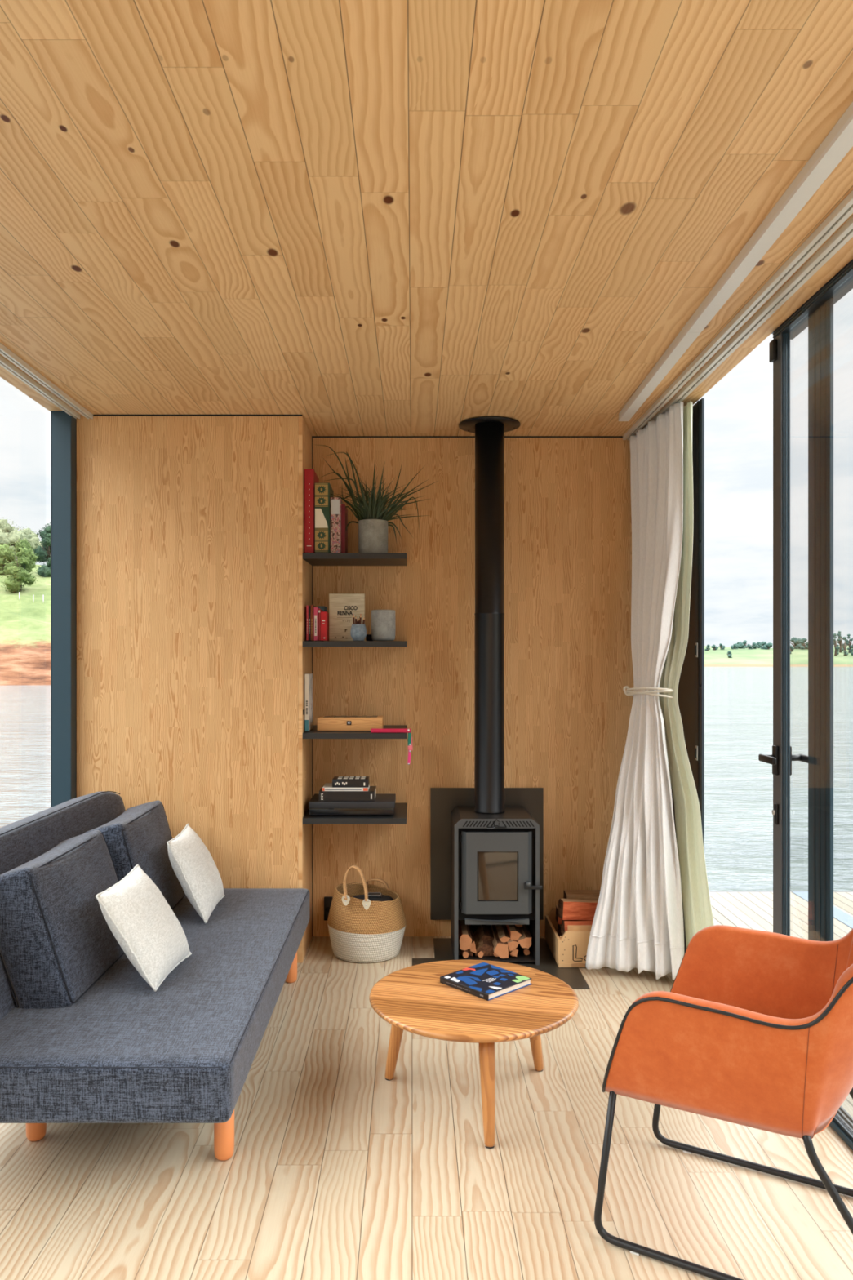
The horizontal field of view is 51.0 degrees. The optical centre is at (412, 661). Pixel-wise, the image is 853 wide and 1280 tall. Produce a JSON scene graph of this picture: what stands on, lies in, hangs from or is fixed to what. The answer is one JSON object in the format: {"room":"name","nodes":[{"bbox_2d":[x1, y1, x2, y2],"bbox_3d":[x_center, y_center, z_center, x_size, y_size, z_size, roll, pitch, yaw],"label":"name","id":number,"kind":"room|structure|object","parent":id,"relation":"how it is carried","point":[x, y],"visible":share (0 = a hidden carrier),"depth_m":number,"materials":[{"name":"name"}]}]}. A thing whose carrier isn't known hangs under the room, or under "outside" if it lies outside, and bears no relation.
{"room":"houseboat living room","nodes":[
{"label":"houseboat living room","id":0,"kind":"room"},
{"bbox_2d":[52,410,76,806],"bbox_3d":[-1.512,0.142,3.900,0.083,2.450,0.100,0,0,0],"label":"window frame","id":1,"kind":"structure","parent":0,"point":[64,424],"depth_m":3.85,"materials":[{"name":"teal paint"}]},
{"bbox_2d":[76,415,297,962],"bbox_3d":[-0.985,0.118,3.920,0.970,2.397,0.018,0,0,0],"label":"wall","id":2,"kind":"structure","parent":0,"point":[187,526],"depth_m":3.91,"materials":[{"name":"brown wood"}]},
{"bbox_2d":[297,415,311,962],"bbox_3d":[-0.490,0.118,4.098,0.018,2.397,0.374,0,0,0],"label":"wall return","id":3,"kind":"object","parent":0,"point":[304,437],"visible":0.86,"depth_m":3.94,"materials":[{"name":"brown wood"}]},
{"bbox_2d":[358,519,387,552],"bbox_3d":[-0.177,-0.560,4.050,0.135,0.155,0.135,0,0,0],"label":"pot","id":4,"kind":"object","parent":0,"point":[372,533],"depth_m":3.99,"materials":[{"name":"concrete"}]},
{"bbox_2d":[0,0,852,435],"bbox_3d":[-0.191,-1.143,1.294,2.750,0.120,6.187,0,0,0],"label":"ceiling","id":5,"kind":"structure","parent":0,"point":[348,217],"depth_m":2.08,"materials":[{"name":"brown wood"}]},
{"bbox_2d":[0,355,79,418],"bbox_3d":[-1.465,-1.073,1.054,0.026,0.020,5.708,0,0,0],"label":"track","id":6,"kind":"object","parent":5,"relation":"attached to","point":[6,365],"visible":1,"depth_m":3.47,"materials":[{"name":"white metal"}]},
{"bbox_2d":[0,342,93,418],"bbox_3d":[-1.409,-1.073,1.054,0.026,0.020,5.708,0,0,0],"label":"track","id":7,"kind":"object","parent":5,"relation":"attached to","point":[5,352],"visible":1,"depth_m":3.39,"materials":[{"name":"white metal"}]},
{"bbox_2d":[618,102,852,421],"bbox_3d":[0.879,-1.065,2.045,0.043,0.034,3.691,0,0,1],"label":"recessed light","id":8,"kind":"object","parent":5,"relation":"in","point":[839,141],"visible":1,"depth_m":2.26,"materials":[{"name":"white metal"}]},
{"bbox_2d":[618,329,701,421],"bbox_3d":[0.909,-1.053,3.366,0.043,0.011,1.049,0,0,1],"label":"diffuser","id":9,"kind":"object","parent":8,"relation":"attached to","point":[686,338],"depth_m":3.24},
{"bbox_2d":[687,114,852,332],"bbox_3d":[0.868,-1.053,1.520,0.043,0.011,2.640,0,0,1],"label":"diffuser","id":10,"kind":"object","parent":8,"relation":"attached to","point":[840,142],"depth_m":2.12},
{"bbox_2d":[622,190,852,439],"bbox_3d":[1.028,-1.073,1.241,0.035,0.020,6.082,0,0,0],"label":"track","id":11,"kind":"object","parent":5,"relation":"attached to","point":[844,210],"visible":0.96,"depth_m":2.63,"materials":[{"name":"white metal"}]},
{"bbox_2d":[585,400,684,979],"bbox_3d":[0.916,0.123,3.921,0.369,2.348,0.666,0,0,0],"label":"curtain","id":12,"kind":"object","parent":11,"relation":"hanging from","point":[637,922],"visible":0.98,"depth_m":3.75,"materials":[{"name":"fabric"}]},
{"bbox_2d":[623,685,673,698],"bbox_3d":[1.020,0.131,3.830,0.125,0.053,0.285,0,0,-24],"label":"cord","id":13,"kind":"object","parent":12,"relation":"attached to","point":[630,691],"visible":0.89,"depth_m":3.75,"materials":[{"name":"fabric"}]},
{"bbox_2d":[642,215,852,429],"bbox_3d":[1.085,-1.073,1.241,0.036,0.020,6.082,0,0,0],"label":"track","id":14,"kind":"object","parent":5,"relation":"attached to","point":[845,233],"visible":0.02,"depth_m":2.68,"materials":[{"name":"white metal"}]},
{"bbox_2d":[658,400,714,947],"bbox_3d":[1.141,0.126,3.611,0.084,2.353,0.471,0,0,-16],"label":"curtain","id":15,"kind":"object","parent":14,"relation":"hanging from","point":[697,908],"visible":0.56,"depth_m":3.66,"materials":[{"name":"fabric"}]},
{"bbox_2d":[0,936,852,1279],"bbox_3d":[-0.179,1.347,1.294,2.882,0.060,6.187,0,0,0],"label":"floor","id":16,"kind":"structure","parent":0,"point":[337,1169],"depth_m":2.27,"materials":[{"name":"brown wood"}]},
{"bbox_2d":[0,791,309,1160],"bbox_3d":[-0.913,0.921,2.935,0.940,0.792,1.900,0,0,0],"label":"sofa","id":17,"kind":"object","parent":16,"relation":"on","point":[184,1051],"visible":0.64,"depth_m":2.44,"materials":[{"name":"grey fabric"}]},
{"bbox_2d":[0,830,124,1008],"bbox_3d":[-1.093,0.803,2.825,0.272,0.436,0.642,0,0,0],"label":"cushion","id":18,"kind":"object","parent":17,"relation":"on","point":[56,940],"visible":0.86,"depth_m":2.58,"materials":[{"name":"grey fabric"}]},
{"bbox_2d":[84,800,185,909],"bbox_3d":[-1.063,0.795,3.462,0.267,0.436,0.607,0,0,0],"label":"cushion","id":19,"kind":"object","parent":17,"relation":"on","point":[140,835],"visible":0.47,"depth_m":3.37,"materials":[{"name":"grey fabric"}]},
{"bbox_2d":[95,864,191,991],"bbox_3d":[-0.830,0.819,2.790,0.202,0.303,0.355,0,0,0],"label":"throw pillow","id":20,"kind":"object","parent":17,"relation":"on","point":[135,911],"visible":1,"depth_m":2.69,"materials":[{"name":"beige fabric"}]},
{"bbox_2d":[166,823,224,924],"bbox_3d":[-0.843,0.816,3.490,0.182,0.304,0.384,0,0,0],"label":"throw pillow","id":21,"kind":"object","parent":17,"relation":"on","point":[195,868],"visible":1,"depth_m":3.36,"materials":[{"name":"beige fabric"}]},
{"bbox_2d":[327,865,406,963],"bbox_3d":[-0.205,1.104,4.041,0.356,0.423,0.358,0,0,0],"label":"storage basket","id":22,"kind":"object","parent":16,"relation":"on","point":[366,931],"visible":0.99,"depth_m":3.90,"materials":[{"name":"wicker"}]},
{"bbox_2d":[352,894,393,901],"bbox_3d":[-0.187,1.126,4.045,0.220,0.128,0.220,0,0,0],"label":"blanket","id":23,"kind":"object","parent":22,"relation":"in","point":[384,898],"visible":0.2,"depth_m":4.04,"materials":[{"name":"fabric"}]},
{"bbox_2d":[368,892,382,897],"bbox_3d":[-0.172,1.059,4.055,0.070,0.014,0.060,0,0,0],"label":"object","id":24,"kind":"object","parent":23,"relation":"on","point":[371,895],"visible":0.81,"depth_m":4.04,"materials":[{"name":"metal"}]},
{"bbox_2d":[412,937,453,965],"bbox_3d":[0.093,1.315,4.059,0.181,0.005,0.377,0,0,0],"label":"plate","id":25,"kind":"object","parent":16,"relation":"on","point":[442,947],"depth_m":4.03,"materials":[{"name":"metal"}]},
{"bbox_2d":[450,805,542,964],"bbox_3d":[0.372,0.996,4.030,0.377,0.634,0.380,0,0,0],"label":"wood stove","id":26,"kind":"object","parent":25,"relation":"on","point":[495,858],"visible":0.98,"depth_m":3.87,"materials":[{"name":"grey metal"}]},
{"bbox_2d":[457,940,472,955],"bbox_3d":[0.237,1.275,4.050,0.062,0.041,0.240,0,0,0],"label":"log","id":27,"kind":"object","parent":26,"relation":"in","point":[460,951],"visible":0.24,"depth_m":3.93,"materials":[{"name":"wood"}]},
{"bbox_2d":[457,920,471,950],"bbox_3d":[0.233,1.225,4.040,0.058,0.073,0.280,0,0,0],"label":"log","id":28,"kind":"object","parent":27,"relation":"on","point":[464,938],"visible":0.8,"depth_m":3.91,"materials":[{"name":"wood"}]},
{"bbox_2d":[477,949,484,957],"bbox_3d":[0.300,1.280,4.040,0.030,0.030,0.260,0,0,0],"label":"log","id":29,"kind":"object","parent":26,"relation":"in","point":[480,953],"visible":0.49,"depth_m":3.91,"materials":[{"name":"wood"}]},
{"bbox_2d":[476,924,493,942],"bbox_3d":[0.339,1.257,4.090,0.080,0.073,0.180,0,0,0],"label":"log","id":30,"kind":"object","parent":29,"relation":"on","point":[484,931],"visible":0.54,"depth_m":4.06,"materials":[{"name":"wood"}]},
{"bbox_2d":[473,930,493,955],"bbox_3d":[0.322,1.268,4.050,0.089,0.054,0.240,0,0,0],"label":"log","id":31,"kind":"object","parent":26,"relation":"in","point":[486,946],"visible":0.56,"depth_m":3.93,"materials":[{"name":"wood"}]},
{"bbox_2d":[469,924,476,953],"bbox_3d":[0.265,1.253,4.045,0.038,0.057,0.250,0,0,0],"label":"log","id":32,"kind":"object","parent":31,"relation":"on","point":[473,948],"visible":0.63,"depth_m":3.92,"materials":[{"name":"wood"}]},
{"bbox_2d":[458,416,519,813],"bbox_3d":[0.351,-0.201,4.060,0.278,1.760,0.278,0,0,0],"label":"flue pipe","id":33,"kind":"object","parent":26,"relation":"on","point":[489,700],"visible":1,"depth_m":4.00,"materials":[{"name":"metal"}]},
{"bbox_2d":[457,943,535,962],"bbox_3d":[0.367,1.301,4.047,0.335,0.008,0.330,0,0,0],"label":"shelf","id":34,"kind":"object","parent":26,"relation":"attached to","point":[521,957],"depth_m":3.91,"materials":[{"name":"metal"}]},
{"bbox_2d":[490,924,508,958],"bbox_3d":[0.388,1.258,4.035,0.066,0.068,0.290,0,0,0],"label":"log","id":35,"kind":"object","parent":26,"relation":"in","point":[500,948],"visible":0.7,"depth_m":3.89,"materials":[{"name":"wood"}]},
{"bbox_2d":[495,924,510,942],"bbox_3d":[0.407,1.219,4.040,0.051,0.029,0.240,0,0,0],"label":"log","id":36,"kind":"object","parent":35,"relation":"on","point":[503,933],"visible":0.85,"depth_m":3.98,"materials":[{"name":"wood"}]},
{"bbox_2d":[521,947,529,955],"bbox_3d":[0.506,1.280,4.055,0.030,0.029,0.230,0,0,0],"label":"log","id":37,"kind":"object","parent":26,"relation":"in","point":[526,952],"visible":0.27,"depth_m":3.94,"materials":[{"name":"brown wood"}]},
{"bbox_2d":[517,924,531,948],"bbox_3d":[0.492,1.227,4.040,0.063,0.051,0.280,0,0,0],"label":"log","id":38,"kind":"object","parent":37,"relation":"on","point":[525,940],"visible":0.59,"depth_m":3.90,"materials":[{"name":"brown wood"}]},
{"bbox_3d":[0.440,1.281,4.050,0.029,0.030,0.240,0,0,0],"label":"log","id":39,"kind":"object","parent":26,"relation":"in","visible":0},
{"bbox_2d":[506,938,519,951],"bbox_3d":[0.443,1.241,4.035,0.054,0.048,0.270,0,0,0],"label":"log","id":40,"kind":"object","parent":39,"relation":"on","point":[513,944],"visible":0.36,"depth_m":3.90,"materials":[{"name":"brown wood"}]},
{"bbox_2d":[506,924,521,940],"bbox_3d":[0.457,1.203,4.040,0.052,0.047,0.240,0,0,0],"label":"log","id":41,"kind":"object","parent":40,"relation":"on","point":[514,931],"visible":0.63,"depth_m":3.92,"materials":[{"name":"brown wood"}]},
{"bbox_2d":[368,959,578,1148],"bbox_3d":[0.185,1.161,2.710,0.630,0.315,0.630,0,0,0],"label":"coffee table","id":42,"kind":"object","parent":16,"relation":"on","point":[413,999],"visible":1,"depth_m":2.61,"materials":[{"name":"brown wood"}]},
{"bbox_2d":[440,962,532,1000],"bbox_3d":[0.230,0.994,2.789,0.202,0.019,0.204,0,0,-42],"label":"book","id":43,"kind":"object","parent":42,"relation":"on","point":[484,980],"visible":1,"depth_m":2.77,"materials":[{"name":"paper"}]},
{"bbox_2d":[508,937,590,989],"bbox_3d":[0.569,1.315,3.919,0.293,0.005,0.657,0,0,0],"label":"plate","id":44,"kind":"object","parent":16,"relation":"on","point":[573,978],"depth_m":3.82,"materials":[{"name":"metal"}]},
{"bbox_2d":[545,907,608,967],"bbox_3d":[0.814,1.226,4.029,0.372,0.174,0.382,0,0,0],"label":"wooden crate","id":45,"kind":"object","parent":16,"relation":"on","point":[569,949],"visible":0.38,"depth_m":3.84,"materials":[{"name":"brown wood"}]},
{"bbox_2d":[558,924,563,937],"bbox_3d":[0.820,1.225,4.060,0.300,0.067,0.082,0,0,0],"label":"log","id":46,"kind":"object","parent":45,"relation":"in","point":[560,926],"visible":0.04,"depth_m":4.06,"materials":[{"name":"brown wood"}]},
{"bbox_2d":[555,905,562,924],"bbox_3d":[0.815,1.152,4.070,0.311,0.071,0.082,0,0,0],"label":"log","id":47,"kind":"object","parent":46,"relation":"on","point":[558,919],"visible":0.08,"depth_m":4.05,"materials":[{"name":"brown wood"}]},
{"bbox_2d":[563,889,600,899],"bbox_3d":[0.830,1.084,4.095,0.261,0.067,0.085,0,0,-2],"label":"log","id":48,"kind":"object","parent":47,"relation":"on","point":[568,894],"visible":0.32,"depth_m":4.06,"materials":[{"name":"brown wood"}]},
{"bbox_3d":[0.815,1.227,3.931,0.310,0.063,0.080,0,0,0],"label":"log","id":49,"kind":"object","parent":45,"relation":"in","visible":0},
{"bbox_2d":[561,920,593,932],"bbox_3d":[0.818,1.157,3.929,0.305,0.055,0.075,0,0,0],"label":"log","id":50,"kind":"object","parent":49,"relation":"on","point":[565,922],"visible":0.17,"depth_m":3.90,"materials":[{"name":"brown wood"}]},
{"bbox_2d":[558,898,598,919],"bbox_3d":[0.819,1.094,3.952,0.336,0.101,0.087,0,0,-5],"label":"log","id":51,"kind":"object","parent":50,"relation":"on","point":[568,908],"visible":0.55,"depth_m":3.90,"materials":[{"name":"brown wood"}]},
{"bbox_2d":[594,924,852,1279],"bbox_3d":[0.838,0.890,2.067,0.699,0.853,0.626,0,0,31],"label":"armchair","id":52,"kind":"object","parent":16,"relation":"on","point":[753,1028],"visible":1,"depth_m":1.90,"materials":[{"name":"orange fabric"}]},
{"bbox_2d":[312,437,633,936],"bbox_3d":[0.328,0.118,4.327,1.717,2.397,0.080,0,0,0],"label":"wall","id":53,"kind":"structure","parent":0,"point":[568,661],"depth_m":4.29,"materials":[{"name":"brown wood"}]},
{"bbox_2d":[324,896,333,920],"bbox_3d":[-0.402,1.181,4.277,0.041,0.112,0.019,0,0,0],"label":"wall socket","id":54,"kind":"object","parent":53,"relation":"attached to","point":[327,900],"visible":0.75,"depth_m":4.27,"materials":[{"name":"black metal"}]},
{"bbox_2d":[302,552,407,565],"bbox_3d":[-0.253,-0.469,4.098,0.455,0.034,0.375,0,0,0],"label":"wall shelf","id":55,"kind":"object","parent":53,"relation":"attached to","point":[313,558],"visible":1,"depth_m":3.92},
{"bbox_2d":[304,469,319,552],"bbox_3d":[-0.456,-0.668,4.060,0.041,0.370,0.221,0,0,0],"label":"book","id":56,"kind":"object","parent":55,"relation":"on","point":[311,477],"visible":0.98,"depth_m":3.95,"materials":[{"name":"red paper"}]},
{"bbox_2d":[315,483,333,552],"bbox_3d":[-0.398,-0.638,4.049,0.065,0.309,0.202,0,0,0],"label":"book","id":57,"kind":"object","parent":55,"relation":"on","point":[323,491],"visible":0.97,"depth_m":3.95,"materials":[{"name":"paper"}]},
{"bbox_2d":[330,497,342,552],"bbox_3d":[-0.340,-0.607,4.055,0.045,0.247,0.191,0,0,0],"label":"book","id":58,"kind":"object","parent":55,"relation":"on","point":[335,502],"visible":0.64,"depth_m":3.96,"materials":[{"name":"white paper"}]},
{"bbox_2d":[341,503,347,552],"bbox_3d":[-0.310,-0.596,4.085,0.017,0.224,0.170,0,0,0],"label":"book","id":59,"kind":"object","parent":55,"relation":"on","point":[344,511],"visible":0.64,"depth_m":4.00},
{"bbox_2d":[318,444,434,552],"bbox_3d":[-0.162,-0.733,4.047,0.570,0.500,0.240,0,0,0],"label":"potted grass","id":60,"kind":"object","parent":55,"relation":"on","point":[373,523],"depth_m":4.02,"materials":[{"name":"plant"}]},
{"bbox_2d":[302,803,407,823],"bbox_3d":[-0.253,0.693,4.098,0.455,0.034,0.375,0,0,0],"label":"wall shelf","id":61,"kind":"object","parent":53,"relation":"attached to","point":[399,816],"visible":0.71,"depth_m":3.91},
{"bbox_2d":[309,808,394,815],"bbox_3d":[-0.268,0.662,4.064,0.374,0.031,0.243,0,0,0],"label":"case","id":62,"kind":"object","parent":61,"relation":"on","point":[313,811],"visible":0.62,"depth_m":3.94,"materials":[{"name":"black metal"}]},
{"bbox_2d":[308,793,395,808],"bbox_3d":[-0.267,0.632,4.065,0.380,0.028,0.250,0,0,0],"label":"folder","id":63,"kind":"object","parent":62,"relation":"on","point":[382,800],"visible":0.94,"depth_m":3.94,"materials":[{"name":"plastic"}]},
{"bbox_2d":[319,786,376,801],"bbox_3d":[-0.290,0.596,4.045,0.248,0.044,0.171,0,0,0],"label":"book","id":64,"kind":"object","parent":63,"relation":"on","point":[370,795],"visible":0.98,"depth_m":3.96,"materials":[{"name":"black paper"}]},
{"bbox_2d":[322,782,369,791],"bbox_3d":[-0.297,0.566,4.040,0.204,0.015,0.151,0,0,0],"label":"book","id":65,"kind":"object","parent":64,"relation":"on","point":[327,786],"visible":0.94,"depth_m":3.96,"materials":[{"name":"white paper"}]},
{"bbox_2d":[332,776,368,787],"bbox_3d":[-0.276,0.539,4.025,0.160,0.037,0.111,0,0,0],"label":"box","id":66,"kind":"object","parent":65,"relation":"on","point":[337,781],"visible":1,"depth_m":3.97,"materials":[{"name":"black"}]},
{"bbox_2d":[334,776,365,785],"bbox_3d":[-0.277,0.535,4.020,0.134,0.029,0.101,0,0,0],"label":"print","id":67,"kind":"object","parent":66,"relation":"on","point":[339,780],"depth_m":3.97},
{"bbox_2d":[302,724,407,738],"bbox_3d":[-0.253,0.320,4.098,0.455,0.034,0.375,0,0,0],"label":"wall shelf","id":68,"kind":"object","parent":53,"relation":"attached to","point":[313,733],"visible":0.64,"depth_m":3.91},
{"bbox_2d":[304,673,312,731],"bbox_3d":[-0.468,0.180,4.040,0.016,0.254,0.161,0,0,0],"label":"book","id":69,"kind":"object","parent":68,"relation":"on","point":[308,677],"visible":1,"depth_m":3.96,"materials":[{"name":"white paper"}]},
{"bbox_2d":[317,715,383,730],"bbox_3d":[-0.279,0.277,4.058,0.290,0.059,0.155,0,0,0],"label":"game box","id":70,"kind":"object","parent":68,"relation":"on","point":[324,722],"visible":0.98,"depth_m":3.98,"materials":[{"name":"brown wood"}]},
{"bbox_2d":[370,728,413,764],"bbox_3d":[-0.089,0.371,3.920,0.185,0.157,0.028,0,0,0],"label":"bookmark","id":71,"kind":"object","parent":68,"relation":"hanging from","point":[410,746],"visible":1,"depth_m":3.91,"materials":[{"name":"pink fabric"}]},
{"bbox_2d":[302,640,407,646],"bbox_3d":[-0.253,-0.083,4.098,0.455,0.034,0.375,0,0,0],"label":"wall shelf","id":72,"kind":"object","parent":53,"relation":"attached to","point":[305,643],"visible":1,"depth_m":3.91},
{"bbox_2d":[306,605,308,640],"bbox_3d":[-0.467,-0.174,4.040,0.008,0.156,0.121,0,0,0],"label":"book","id":73,"kind":"object","parent":72,"relation":"on","point":[307,606],"visible":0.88,"depth_m":3.98,"materials":[{"name":"red paper"}]},
{"bbox_2d":[308,605,311,640],"bbox_3d":[-0.458,-0.173,4.040,0.008,0.155,0.121,0,0,0],"label":"book","id":74,"kind":"object","parent":72,"relation":"on","point":[309,606],"visible":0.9,"depth_m":3.98,"materials":[{"name":"red paper"}]},
{"bbox_2d":[311,604,315,640],"bbox_3d":[-0.447,-0.175,4.040,0.010,0.158,0.121,0,0,0],"label":"book","id":75,"kind":"object","parent":72,"relation":"on","point":[312,606],"visible":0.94,"depth_m":3.98,"materials":[{"name":"red paper"}]},
{"bbox_2d":[313,607,319,640],"bbox_3d":[-0.430,-0.170,4.039,0.017,0.148,0.121,0,0,0],"label":"book","id":76,"kind":"object","parent":72,"relation":"on","point":[315,609],"visible":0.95,"depth_m":3.98,"materials":[{"name":"red paper"}]},
{"bbox_2d":[318,608,323,640],"bbox_3d":[-0.414,-0.166,4.040,0.009,0.140,0.121,0,0,0],"label":"book","id":77,"kind":"object","parent":72,"relation":"on","point":[319,610],"visible":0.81,"depth_m":3.98,"materials":[{"name":"red paper"}]},
{"bbox_2d":[320,611,328,640],"bbox_3d":[-0.396,-0.160,4.040,0.026,0.128,0.121,0,0,0],"label":"book","id":78,"kind":"object","parent":72,"relation":"on","point":[324,615],"visible":0.96,"depth_m":3.98,"materials":[{"name":"red paper"}]},
{"bbox_2d":[328,593,364,640],"bbox_3d":[-0.297,-0.203,4.068,0.162,0.215,0.017,0,0,0],"label":"book","id":79,"kind":"object","parent":72,"relation":"on","point":[342,606],"visible":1,"depth_m":4.06,"materials":[{"name":"brown"}]},
{"bbox_2d":[334,617,351,638],"bbox_3d":[-0.314,-0.155,4.060,0.076,0.096,0.001,0,0,0],"label":"print","id":80,"kind":"object","parent":79,"relation":"attached to","point":[343,625],"depth_m":4.06},
{"bbox_2d":[350,623,366,640],"bbox_3d":[-0.240,-0.131,3.990,0.072,0.074,0.072,0,0,0],"label":"pencil cup","id":81,"kind":"object","parent":72,"relation":"on","point":[358,631],"visible":0.93,"depth_m":3.96,"materials":[{"name":"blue ceramic"}]},
{"bbox_2d":[371,609,395,640],"bbox_3d":[-0.131,-0.165,4.050,0.110,0.138,0.110,0,0,0],"label":"vase","id":82,"kind":"object","parent":72,"relation":"on","point":[383,621],"visible":0.98,"depth_m":4.00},
{"bbox_2d":[93,414,622,936],"bbox_3d":[-0.110,0.116,4.097,2.580,2.398,0.380,0,0,0],"label":"trim","id":83,"kind":"structure","parent":53,"relation":"attached to","point":[93,415],"depth_m":4.28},
{"bbox_2d":[430,787,543,919],"bbox_3d":[0.357,0.916,4.274,0.539,0.630,0.025,0,0,0],"label":"shield","id":84,"kind":"object","parent":53,"relation":"attached to","point":[443,801],"visible":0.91,"depth_m":4.26,"materials":[{"name":"metal"}]},
{"bbox_2d":[671,403,696,953],"bbox_3d":[1.193,0.117,4.054,0.012,2.400,0.626,0,0,0],"label":"wall","id":85,"kind":"structure","parent":0,"point":[686,685],"depth_m":3.80,"materials":[{"name":"metal"}]},
{"bbox_2d":[694,397,704,849],"bbox_3d":[1.186,0.102,3.700,0.024,2.370,0.080,0,0,0],"label":"door frame","id":86,"kind":"structure","parent":85,"relation":"attached to","point":[700,406],"depth_m":3.69,"materials":[{"name":"metal"}]},
{"bbox_3d":[-0.185,0.117,-1.840,2.870,2.400,0.080,0,0,0],"label":"wall","id":87,"kind":"structure","parent":0,"visible":0},
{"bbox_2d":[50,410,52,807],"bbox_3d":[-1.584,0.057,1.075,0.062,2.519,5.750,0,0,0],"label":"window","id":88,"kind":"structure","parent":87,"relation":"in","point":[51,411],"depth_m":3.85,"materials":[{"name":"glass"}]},
{"bbox_2d":[771,258,852,1150],"bbox_3d":[1.223,0.057,0.970,0.077,2.520,5.540,0,0,0],"label":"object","id":89,"kind":"structure","parent":87,"relation":"in","point":[842,283],"depth_m":2.65,"materials":[{"name":"metal"}]},
{"bbox_2d":[758,333,808,935],"bbox_3d":[1.202,0.114,2.499,0.144,2.346,0.878,0,0,0],"label":"door","id":90,"kind":"structure","parent":89,"relation":"attached to","point":[781,758],"depth_m":2.87,"materials":[{"name":"grey metal"}]},
{"label":"outside","id":91,"kind":"structure","parent":0,"visible":0},
{"bbox_2d":[704,645,852,666],"bbox_3d":[250.000,-5.372,585.000,620.000,14.877,520.000,0,0,0],"label":"shore","id":92,"kind":"structure","parent":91,"point":[741,657],"depth_m":376.11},
{"bbox_2d":[790,636,798,648],"bbox_3d":[193.241,-9.313,449.866,5.237,6.847,5.701,0,0,0],"label":"tree","id":93,"kind":"object","parent":92,"relation":"on","point":[793,639],"visible":0.65,"depth_m":449.55,"materials":[{"name":"green plant"}]},
{"bbox_2d":[799,638,808,649],"bbox_3d":[188.801,-8.569,430.304,4.657,6.096,4.373,0,0,0],"label":"tree","id":94,"kind":"object","parent":92,"relation":"on","point":[802,646],"visible":0.94,"depth_m":429.22,"materials":[{"name":"green plant"}]},
{"bbox_2d":[833,633,839,655],"bbox_3d":[182.423,-7.340,384.836,3.397,10.313,3.188,0,0,0],"label":"tree","id":95,"kind":"object","parent":92,"relation":"on","point":[837,646],"visible":0.88,"depth_m":384.56,"materials":[{"name":"green plant"}]},
{"bbox_2d":[836,631,843,653],"bbox_3d":[197.522,-9.053,412.210,3.379,10.537,2.939,0,0,0],"label":"tree","id":96,"kind":"object","parent":92,"relation":"on","point":[839,640],"visible":0.77,"depth_m":411.77,"materials":[{"name":"green plant"}]},
{"bbox_2d":[841,636,848,655],"bbox_3d":[186.705,-6.596,385.107,3.009,8.810,3.125,0,0,0],"label":"tree","id":97,"kind":"object","parent":92,"relation":"on","point":[844,647],"visible":1,"depth_m":384.75,"materials":[{"name":"green plant"}]},
{"bbox_2d":[847,634,852,653],"bbox_3d":[201.775,-8.282,411.892,3.316,9.344,2.910,0,0,0],"label":"tree","id":98,"kind":"object","parent":92,"relation":"on","point":[851,646],"visible":0.81,"depth_m":411.57,"materials":[{"name":"green plant"}]},
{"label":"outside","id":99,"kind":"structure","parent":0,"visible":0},
{"bbox_2d":[0,564,50,685],"bbox_3d":[-57.500,-6.905,110.000,75.000,19.045,100.000,0,0,0],"label":"grassy bank","id":100,"kind":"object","parent":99,"point":[24,624],"visible":0.09,"depth_m":78.49,"materials":[{"name":"plant"}]},
{"bbox_2d":[0,542,16,574],"bbox_3d":[-48.114,-11.808,104.853,3.759,4.577,3.390,0,0,0],"label":"tree","id":101,"kind":"object","parent":100,"relation":"on","point":[6,553],"visible":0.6,"depth_m":104.55,"materials":[{"name":"green plant"}]},
{"bbox_2d":[0,517,31,561],"bbox_3d":[-53.728,-15.759,117.425,6.951,7.009,6.946,0,0,0],"label":"tree","id":102,"kind":"object","parent":100,"relation":"on","point":[8,535],"visible":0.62,"depth_m":116.74,"materials":[{"name":"green plant"}]},
{"bbox_2d":[0,537,39,593],"bbox_3d":[-42.313,-10.206,96.089,4.133,6.259,4.170,0,0,0],"label":"bush","id":103,"kind":"object","parent":100,"relation":"on","point":[19,571],"visible":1,"depth_m":95.35,"materials":[{"name":"green plant"}]},
{"bbox_2d":[18,527,42,562],"bbox_3d":[-57.437,-16.877,134.092,5.172,6.701,6.034,0,0,0],"label":"tree","id":104,"kind":"object","parent":100,"relation":"on","point":[34,538],"visible":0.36,"depth_m":132.69,"materials":[{"name":"green plant"}]},
{"bbox_2d":[31,522,50,577],"bbox_3d":[-43.144,-13.100,106.122,3.927,7.185,4.111,0,0,0],"label":"tree","id":105,"kind":"object","parent":100,"relation":"on","point":[43,552],"visible":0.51,"depth_m":105.11,"materials":[{"name":"green plant"}]},
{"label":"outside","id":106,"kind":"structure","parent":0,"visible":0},
{"bbox_2d":[0,666,852,890],"bbox_3d":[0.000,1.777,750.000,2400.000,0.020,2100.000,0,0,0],"label":"lake","id":107,"kind":"structure","parent":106,"point":[739,700],"depth_m":14.37,"materials":[{"name":"liquid"}]},
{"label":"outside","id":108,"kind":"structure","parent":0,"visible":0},
{"bbox_2d":[709,892,852,1117],"bbox_3d":[3.231,1.344,1.065,3.938,0.046,8.130,0,0,0],"label":"deck","id":109,"kind":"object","parent":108,"point":[749,910],"depth_m":4.72,"materials":[{"name":"wood"}]},
{"bbox_2d":[709,890,852,892],"bbox_3d":[1.790,1.469,4.774,6.820,0.296,0.773,0,0,0],"label":"deck edge","id":110,"kind":"structure","parent":109,"relation":"attached to","point":[709,891],"depth_m":5.15,"materials":[{"name":"grey metal"}]},
{"bbox_2d":[791,891,852,928],"bbox_3d":[2.230,1.319,1.064,0.100,0.003,8.128,0,0,0],"label":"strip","id":111,"kind":"object","parent":109,"relation":"on","point":[838,914],"visible":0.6,"depth_m":4.66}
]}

